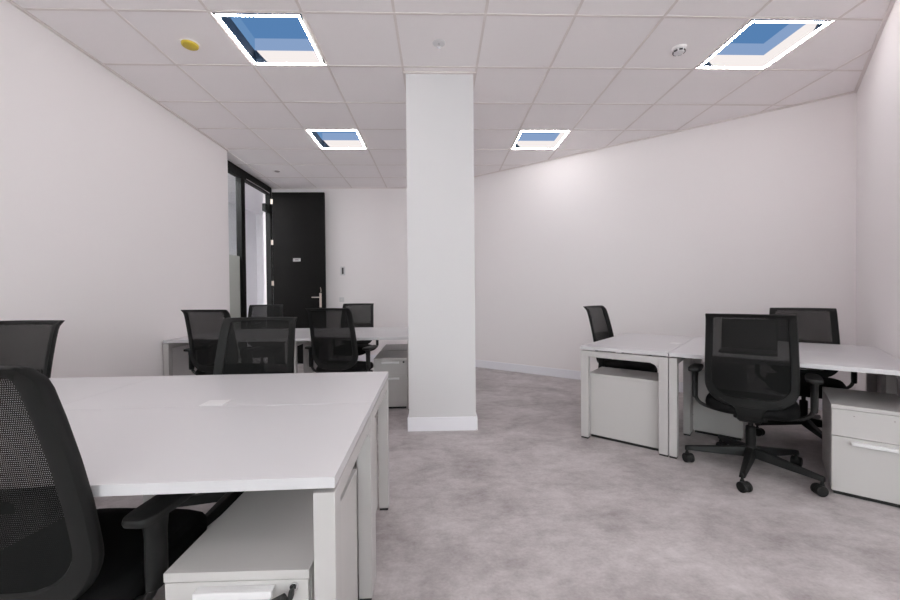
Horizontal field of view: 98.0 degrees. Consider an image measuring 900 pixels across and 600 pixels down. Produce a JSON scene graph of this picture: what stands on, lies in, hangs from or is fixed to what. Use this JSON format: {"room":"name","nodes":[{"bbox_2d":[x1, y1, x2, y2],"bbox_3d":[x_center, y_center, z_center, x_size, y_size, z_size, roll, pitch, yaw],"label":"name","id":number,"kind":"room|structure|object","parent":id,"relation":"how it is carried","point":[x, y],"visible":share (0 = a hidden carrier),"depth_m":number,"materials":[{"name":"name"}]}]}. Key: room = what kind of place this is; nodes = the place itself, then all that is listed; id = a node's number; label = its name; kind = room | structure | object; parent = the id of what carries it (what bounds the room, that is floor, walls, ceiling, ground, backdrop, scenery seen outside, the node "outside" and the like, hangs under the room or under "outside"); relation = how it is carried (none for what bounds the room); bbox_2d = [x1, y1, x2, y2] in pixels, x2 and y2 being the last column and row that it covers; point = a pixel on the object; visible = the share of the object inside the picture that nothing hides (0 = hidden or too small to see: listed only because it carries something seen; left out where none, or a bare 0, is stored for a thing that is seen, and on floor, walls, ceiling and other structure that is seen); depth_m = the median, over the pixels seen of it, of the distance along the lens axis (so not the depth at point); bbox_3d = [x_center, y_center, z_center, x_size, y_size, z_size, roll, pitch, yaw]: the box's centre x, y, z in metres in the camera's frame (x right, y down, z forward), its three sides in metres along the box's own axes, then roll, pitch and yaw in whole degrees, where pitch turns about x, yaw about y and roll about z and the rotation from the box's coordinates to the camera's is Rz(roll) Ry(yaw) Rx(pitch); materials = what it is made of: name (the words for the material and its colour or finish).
{"room":"open-plan office","nodes":[
{"label":"open-plan office","id":0,"kind":"room"},
{"bbox_2d":[0,0,229,377],"bbox_3d":[-2.814,-0.466,0.838,0.260,3.246,8.250,-1,1,-2],"label":"wall","id":1,"kind":"structure","parent":0,"point":[114,224],"depth_m":3.07,"materials":[{"name":"white paint"}]},
{"bbox_2d":[227,160,272,362],"bbox_3d":[-3.050,-0.407,5.834,0.086,2.995,1.750,-1,1,-2],"label":"window","id":2,"kind":"structure","parent":1,"relation":"in","point":[237,264],"depth_m":5.68,"materials":[{"name":"black metal"}]},
{"bbox_2d":[6,0,895,188],"bbox_3d":[0.388,-1.873,1.787,6.852,0.012,10.000,-1,1,-2],"label":"trim","id":3,"kind":"structure","parent":1,"relation":"attached to","point":[891,4],"depth_m":3.40,"materials":[{"name":"white"}]},
{"bbox_2d":[228,173,262,213],"bbox_3d":[-3.554,-1.847,2.649,1.080,0.060,11.950,-1,1,-2],"label":"ceiling","id":4,"kind":"structure","parent":0,"point":[253,197],"depth_m":7.10,"materials":[{"name":"white paint"}]},
{"bbox_2d":[228,202,264,344],"bbox_3d":[-3.519,-0.486,2.728,1.370,3.246,12.070,-1,1,-2],"label":"wall","id":5,"kind":"structure","parent":0,"point":[254,241],"depth_m":8.42,"materials":[{"name":"white paint"}]},
{"bbox_2d":[270,192,326,363],"bbox_3d":[-2.535,-0.364,6.535,0.885,2.867,0.110,-1,1,-2],"label":"door","id":6,"kind":"structure","parent":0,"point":[298,218],"depth_m":6.54,"materials":[{"name":"black wood"}]},
{"bbox_2d":[263,189,407,360],"bbox_3d":[-1.758,-0.556,6.805,2.868,3.246,0.120,-1,1,-2],"label":"wall","id":7,"kind":"structure","parent":0,"point":[366,229],"depth_m":6.75,"materials":[{"name":"white paint"}]},
{"bbox_2d":[340,267,344,274],"bbox_3d":[-1.847,-0.500,6.735,0.080,0.150,0.016,-1,1,-2],"label":"wall switch","id":8,"kind":"object","parent":7,"relation":"attached to","point":[342,269],"visible":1,"depth_m":6.73,"materials":[{"name":"white paint"}]},
{"bbox_2d":[333,355,376,361],"bbox_3d":[-1.708,1.010,6.761,2.598,0.115,0.013,-1,1,-2],"label":"baseboard","id":9,"kind":"structure","parent":7,"relation":"attached to","point":[361,357],"depth_m":6.76,"materials":[{"name":"white paint"}]},
{"bbox_2d":[406,74,475,417],"bbox_3d":[-0.083,-0.501,3.558,0.562,3.196,0.560,-1,1,-2],"label":"wall column","id":10,"kind":"structure","parent":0,"point":[439,107],"depth_m":3.28,"materials":[{"name":"white paint"}]},
{"bbox_2d":[408,414,477,431],"bbox_3d":[-0.070,1.039,3.579,0.588,0.115,0.586,-1,1,-2],"label":"baseboard","id":11,"kind":"structure","parent":10,"relation":"attached to","point":[414,423],"depth_m":3.29,"materials":[{"name":"white paint"}]},
{"bbox_2d":[12,0,889,187],"bbox_3d":[0.551,-1.891,1.996,7.800,0.015,10.800,-1,1,-2],"label":"ceiling","id":12,"kind":"structure","parent":0,"point":[343,39],"depth_m":3.21,"materials":[{"name":"tile"}]},
{"bbox_2d":[179,38,200,50],"bbox_3d":[-1.904,-1.863,2.863,0.132,0.022,0.132,-1,1,-2],"label":"ceiling speaker","id":13,"kind":"object","parent":12,"relation":"attached to","point":[189,44],"visible":1,"depth_m":2.84,"materials":[{"name":"plastic"}]},
{"bbox_2d":[215,13,323,64],"bbox_3d":[-1.275,-1.976,2.842,0.544,0.206,0.544,-1,1,-2],"label":"ceiling light","id":14,"kind":"object","parent":12,"relation":"attached to","point":[266,38],"visible":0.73,"depth_m":3.04,"materials":[{"name":"blue plastic"}]},
{"bbox_2d":[308,129,365,148],"bbox_3d":[-1.327,-2.001,4.641,0.544,0.206,0.544,-1,1,-2],"label":"ceiling light","id":15,"kind":"object","parent":12,"relation":"attached to","point":[326,139],"visible":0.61,"depth_m":4.90,"materials":[{"name":"blue"}]},
{"bbox_2d":[432,39,444,48],"bbox_3d":[-0.082,-1.875,2.879,0.096,0.030,0.096,-1,1,-2],"label":"sprinkler","id":16,"kind":"object","parent":12,"relation":"attached to","point":[438,43],"visible":1,"depth_m":2.87,"materials":[{"name":"white plastic"}]},
{"bbox_2d":[23,0,882,187],"bbox_3d":[0.551,-1.882,1.996,7.800,0.003,10.800,-1,1,-2],"label":"grid","id":17,"kind":"object","parent":12,"relation":"attached to","point":[207,10],"visible":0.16,"depth_m":3.13,"materials":[{"name":"white metal"}]},
{"bbox_2d":[512,130,568,148],"bbox_3d":[1.072,-2.022,4.710,0.544,0.206,0.544,-1,1,-2],"label":"ceiling light","id":18,"kind":"object","parent":12,"relation":"attached to","point":[525,139],"visible":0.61,"depth_m":4.97,"materials":[{"name":"blue"}]},
{"bbox_2d":[671,44,686,55],"bbox_3d":[1.734,-1.885,2.961,0.104,0.042,0.104,-1,1,-2],"label":"smoke detector","id":19,"kind":"object","parent":12,"relation":"attached to","point":[680,49],"visible":1,"depth_m":2.94,"materials":[{"name":"plastic"}]},
{"bbox_2d":[699,19,829,67],"bbox_3d":[2.324,-2.008,2.946,0.544,0.206,0.544,-1,1,-2],"label":"ceiling light","id":20,"kind":"object","parent":12,"relation":"attached to","point":[759,42],"visible":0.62,"depth_m":3.11,"materials":[{"name":"blue plastic"}]},
{"bbox_2d":[10,360,899,599],"bbox_3d":[-0.102,1.158,2.814,8.338,0.100,12.400,-1,1,-2],"label":"floor","id":21,"kind":"structure","parent":0,"point":[520,505],"depth_m":2.00,"materials":[{"name":"carpet"}]},
{"bbox_2d":[0,412,29,533],"bbox_3d":[-2.075,0.782,1.103,1.199,0.730,0.617,-1,1,-3],"label":"desk","id":22,"kind":"object","parent":21,"relation":"on","point":[11,412],"visible":0.02,"depth_m":1.39,"materials":[{"name":"grey laminate"}]},
{"bbox_2d":[0,320,64,512],"bbox_3d":[-2.362,0.629,1.918,0.709,1.020,0.743,-1,1,-2],"label":"office chair","id":23,"kind":"object","parent":21,"relation":"on","point":[45,368],"visible":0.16,"depth_m":2.18,"materials":[{"name":"black fabric"}]},
{"bbox_2d":[0,376,156,502],"bbox_3d":[-2.112,0.774,1.722,1.199,0.730,0.617,-1,1,-3],"label":"desk","id":24,"kind":"object","parent":21,"relation":"on","point":[69,390],"visible":0.04,"depth_m":1.85,"materials":[{"name":"grey laminate"}]},
{"bbox_2d":[0,366,207,599],"bbox_3d":[-1.015,0.630,1.048,0.709,1.020,0.745,0,1,2],"label":"office chair","id":25,"kind":"object","parent":21,"relation":"on","point":[89,552],"visible":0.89,"depth_m":0.83,"materials":[{"name":"black plastic"}]},
{"bbox_2d":[0,403,373,599],"bbox_3d":[-0.877,0.771,1.174,1.199,0.730,0.617,-1,1,-3],"label":"desk","id":26,"kind":"object","parent":21,"relation":"on","point":[180,450],"visible":0.77,"depth_m":1.07,"materials":[{"name":"grey laminate"}]},
{"bbox_2d":[181,310,263,374],"bbox_3d":[-2.134,0.595,3.740,0.707,1.034,0.745,0,1,6],"label":"office chair","id":27,"kind":"object","parent":21,"relation":"on","point":[198,326],"visible":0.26,"depth_m":3.49,"materials":[{"name":"black fabric"}]},
{"bbox_2d":[62,371,389,584],"bbox_3d":[-0.914,0.761,1.792,1.199,0.734,0.617,-1,1,-3],"label":"desk","id":28,"kind":"object","parent":21,"relation":"on","point":[335,387],"visible":0.58,"depth_m":1.73,"materials":[{"name":"grey laminate"}]},
{"bbox_2d":[163,333,307,375],"bbox_3d":[-2.167,0.743,4.087,1.189,0.730,0.617,-1,1,-3],"label":"desk","id":29,"kind":"object","parent":21,"relation":"on","point":[182,341],"visible":0.17,"depth_m":3.79,"materials":[{"name":"grey laminate"}]},
{"bbox_2d":[178,317,297,526],"bbox_3d":[-1.130,0.617,2.013,0.712,1.020,0.738,-1,1,-2],"label":"office chair","id":30,"kind":"object","parent":21,"relation":"on","point":[224,500],"visible":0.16,"depth_m":2.28,"materials":[{"name":"black fabric"}]},
{"bbox_2d":[163,469,357,599],"bbox_3d":[-0.498,0.879,1.151,0.332,0.510,0.564,-1,1,-2],"label":"drawer pedestal","id":31,"kind":"object","parent":21,"relation":"on","point":[261,547],"visible":0.88,"depth_m":0.99,"materials":[{"name":"grey metal"}]},
{"bbox_2d":[239,304,282,369],"bbox_3d":[-2.463,0.582,5.063,0.710,1.030,0.739,-1,1,-14],"label":"office chair","id":32,"kind":"object","parent":21,"relation":"on","point":[276,309],"visible":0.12,"depth_m":5.34,"materials":[{"name":"black fabric"}]},
{"bbox_2d":[205,328,321,356],"bbox_3d":[-2.201,0.734,4.705,1.189,0.730,0.617,-1,1,-3],"label":"desk","id":33,"kind":"object","parent":21,"relation":"on","point":[297,330],"visible":0.02,"depth_m":4.69,"materials":[{"name":"grey laminate"}]},
{"bbox_2d":[305,308,377,372],"bbox_3d":[-1.016,0.584,3.804,0.718,1.036,0.738,0,1,12],"label":"office chair","id":34,"kind":"object","parent":21,"relation":"on","point":[342,341],"visible":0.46,"depth_m":3.55,"materials":[{"name":"black fabric"}]},
{"bbox_2d":[294,331,408,409],"bbox_3d":[-0.979,0.732,4.152,1.189,0.730,0.617,-1,1,-3],"label":"desk","id":35,"kind":"object","parent":21,"relation":"on","point":[390,335],"visible":0.29,"depth_m":3.92,"materials":[{"name":"grey laminate"}]},
{"bbox_2d":[309,327,407,372],"bbox_3d":[-1.013,0.721,4.771,1.189,0.734,0.617,-1,1,-3],"label":"desk","id":36,"kind":"object","parent":21,"relation":"on","point":[358,329],"visible":0.16,"depth_m":4.74,"materials":[{"name":"grey laminate"}]},
{"bbox_2d":[341,303,378,371],"bbox_3d":[-1.255,0.568,5.124,0.713,1.034,0.739,0,1,0],"label":"office chair","id":37,"kind":"object","parent":21,"relation":"on","point":[365,321],"visible":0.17,"depth_m":5.39,"materials":[{"name":"black fabric"}]},
{"bbox_2d":[353,414,377,572],"bbox_3d":[-0.544,0.870,1.836,0.332,0.510,0.550,-1,1,-2],"label":"drawer pedestal","id":38,"kind":"object","parent":21,"relation":"on","point":[355,464],"visible":0.1,"depth_m":2.02,"materials":[{"name":"grey metal"}]},
{"bbox_2d":[374,351,407,408],"bbox_3d":[-0.610,0.838,4.177,0.332,0.510,0.550,-1,1,-3],"label":"drawer pedestal","id":39,"kind":"object","parent":21,"relation":"on","point":[395,363],"visible":0.69,"depth_m":3.93,"materials":[{"name":"white metal"}]},
{"bbox_2d":[381,344,407,350],"bbox_3d":[-0.645,0.830,4.819,0.332,0.510,0.550,-1,1,-3],"label":"drawer pedestal","id":40,"kind":"object","parent":21,"relation":"on","point":[388,347],"visible":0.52,"depth_m":4.74,"materials":[{"name":"grey metal"}]},
{"bbox_2d":[583,305,657,372],"bbox_3d":[1.707,0.570,3.772,0.740,1.020,0.718,0,1,44],"label":"office chair","id":41,"kind":"object","parent":21,"relation":"on","point":[602,362],"visible":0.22,"depth_m":3.87,"materials":[{"name":"black fabric"}]},
{"bbox_2d":[590,367,658,450],"bbox_3d":[1.402,0.836,3.112,0.564,0.510,0.332,0,1,40],"label":"drawer pedestal","id":42,"kind":"object","parent":21,"relation":"on","point":[624,403],"visible":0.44,"depth_m":2.97,"materials":[{"name":"grey metal"}]},
{"bbox_2d":[581,333,694,456],"bbox_3d":[1.672,0.718,3.393,0.617,0.734,1.239,0,1,40],"label":"desk","id":43,"kind":"object","parent":21,"relation":"on","point":[656,348],"visible":0.84,"depth_m":3.03,"materials":[{"name":"grey laminate"}]},
{"bbox_2d":[693,362,746,440],"bbox_3d":[2.292,0.826,3.310,0.332,0.510,0.550,0,1,40],"label":"drawer pedestal","id":44,"kind":"object","parent":21,"relation":"on","point":[707,421],"visible":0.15,"depth_m":3.13,"materials":[{"name":"grey metal"}]},
{"bbox_2d":[682,313,828,496],"bbox_3d":[1.893,0.586,2.477,0.741,1.020,0.738,0,1,40],"label":"office chair","id":45,"kind":"object","parent":21,"relation":"on","point":[746,405],"visible":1,"depth_m":2.31,"materials":[{"name":"black fabric"}]},
{"bbox_2d":[669,344,899,458],"bbox_3d":[2.159,0.727,2.588,1.149,0.730,0.617,0,1,40],"label":"desk","id":46,"kind":"object","parent":21,"relation":"on","point":[888,366],"visible":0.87,"depth_m":2.62,"materials":[{"name":"grey laminate"}]},
{"bbox_2d":[720,319,777,356],"bbox_3d":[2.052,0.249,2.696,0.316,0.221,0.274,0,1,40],"label":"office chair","id":47,"kind":"object","parent":46,"relation":"on","point":[733,319],"visible":0.08,"depth_m":2.75,"materials":[{"name":"black fabric"}]},
{"bbox_2d":[685,337,893,432],"bbox_3d":[2.554,0.717,3.066,1.149,0.730,0.617,0,1,40],"label":"desk","id":48,"kind":"object","parent":21,"relation":"on","point":[871,379],"visible":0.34,"depth_m":2.90,"materials":[{"name":"grey laminate"}]},
{"bbox_2d":[755,308,856,438],"bbox_3d":[2.826,0.575,3.090,0.709,1.008,0.746,0,1,40],"label":"office chair","id":49,"kind":"object","parent":21,"relation":"on","point":[812,424],"visible":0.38,"depth_m":3.17,"materials":[{"name":"black fabric"}]},
{"bbox_2d":[822,387,899,507],"bbox_3d":[2.443,0.838,2.301,0.332,0.510,0.550,0,1,40],"label":"drawer pedestal","id":50,"kind":"object","parent":21,"relation":"on","point":[861,429],"visible":1,"depth_m":2.15,"materials":[{"name":"grey metal"}]},
{"bbox_2d":[212,13,831,147],"bbox_3d":[-0.130,-2.163,2.769,8.538,0.050,12.600,-1,1,-2],"label":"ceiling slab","id":51,"kind":"structure","parent":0,"point":[212,13],"depth_m":3.33,"materials":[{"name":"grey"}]},
{"bbox_2d":[474,92,856,391],"bbox_3d":[1.712,-0.564,5.257,5.247,3.246,0.120,0,1,37],"label":"wall","id":52,"kind":"structure","parent":0,"point":[755,214],"depth_m":4.52,"materials":[{"name":"white paint"}]},
{"bbox_2d":[475,360,821,409],"bbox_3d":[1.685,1.002,5.225,5.247,0.115,0.013,0,1,37],"label":"baseboard","id":53,"kind":"structure","parent":52,"relation":"attached to","point":[563,373],"depth_m":5.54,"materials":[{"name":"white paint"}]},
{"bbox_2d":[855,0,899,396],"bbox_3d":[3.120,-0.542,2.748,0.120,3.246,2.200,0,1,40],"label":"wall","id":54,"kind":"structure","parent":0,"point":[878,93],"depth_m":2.83,"materials":[{"name":"white paint"}]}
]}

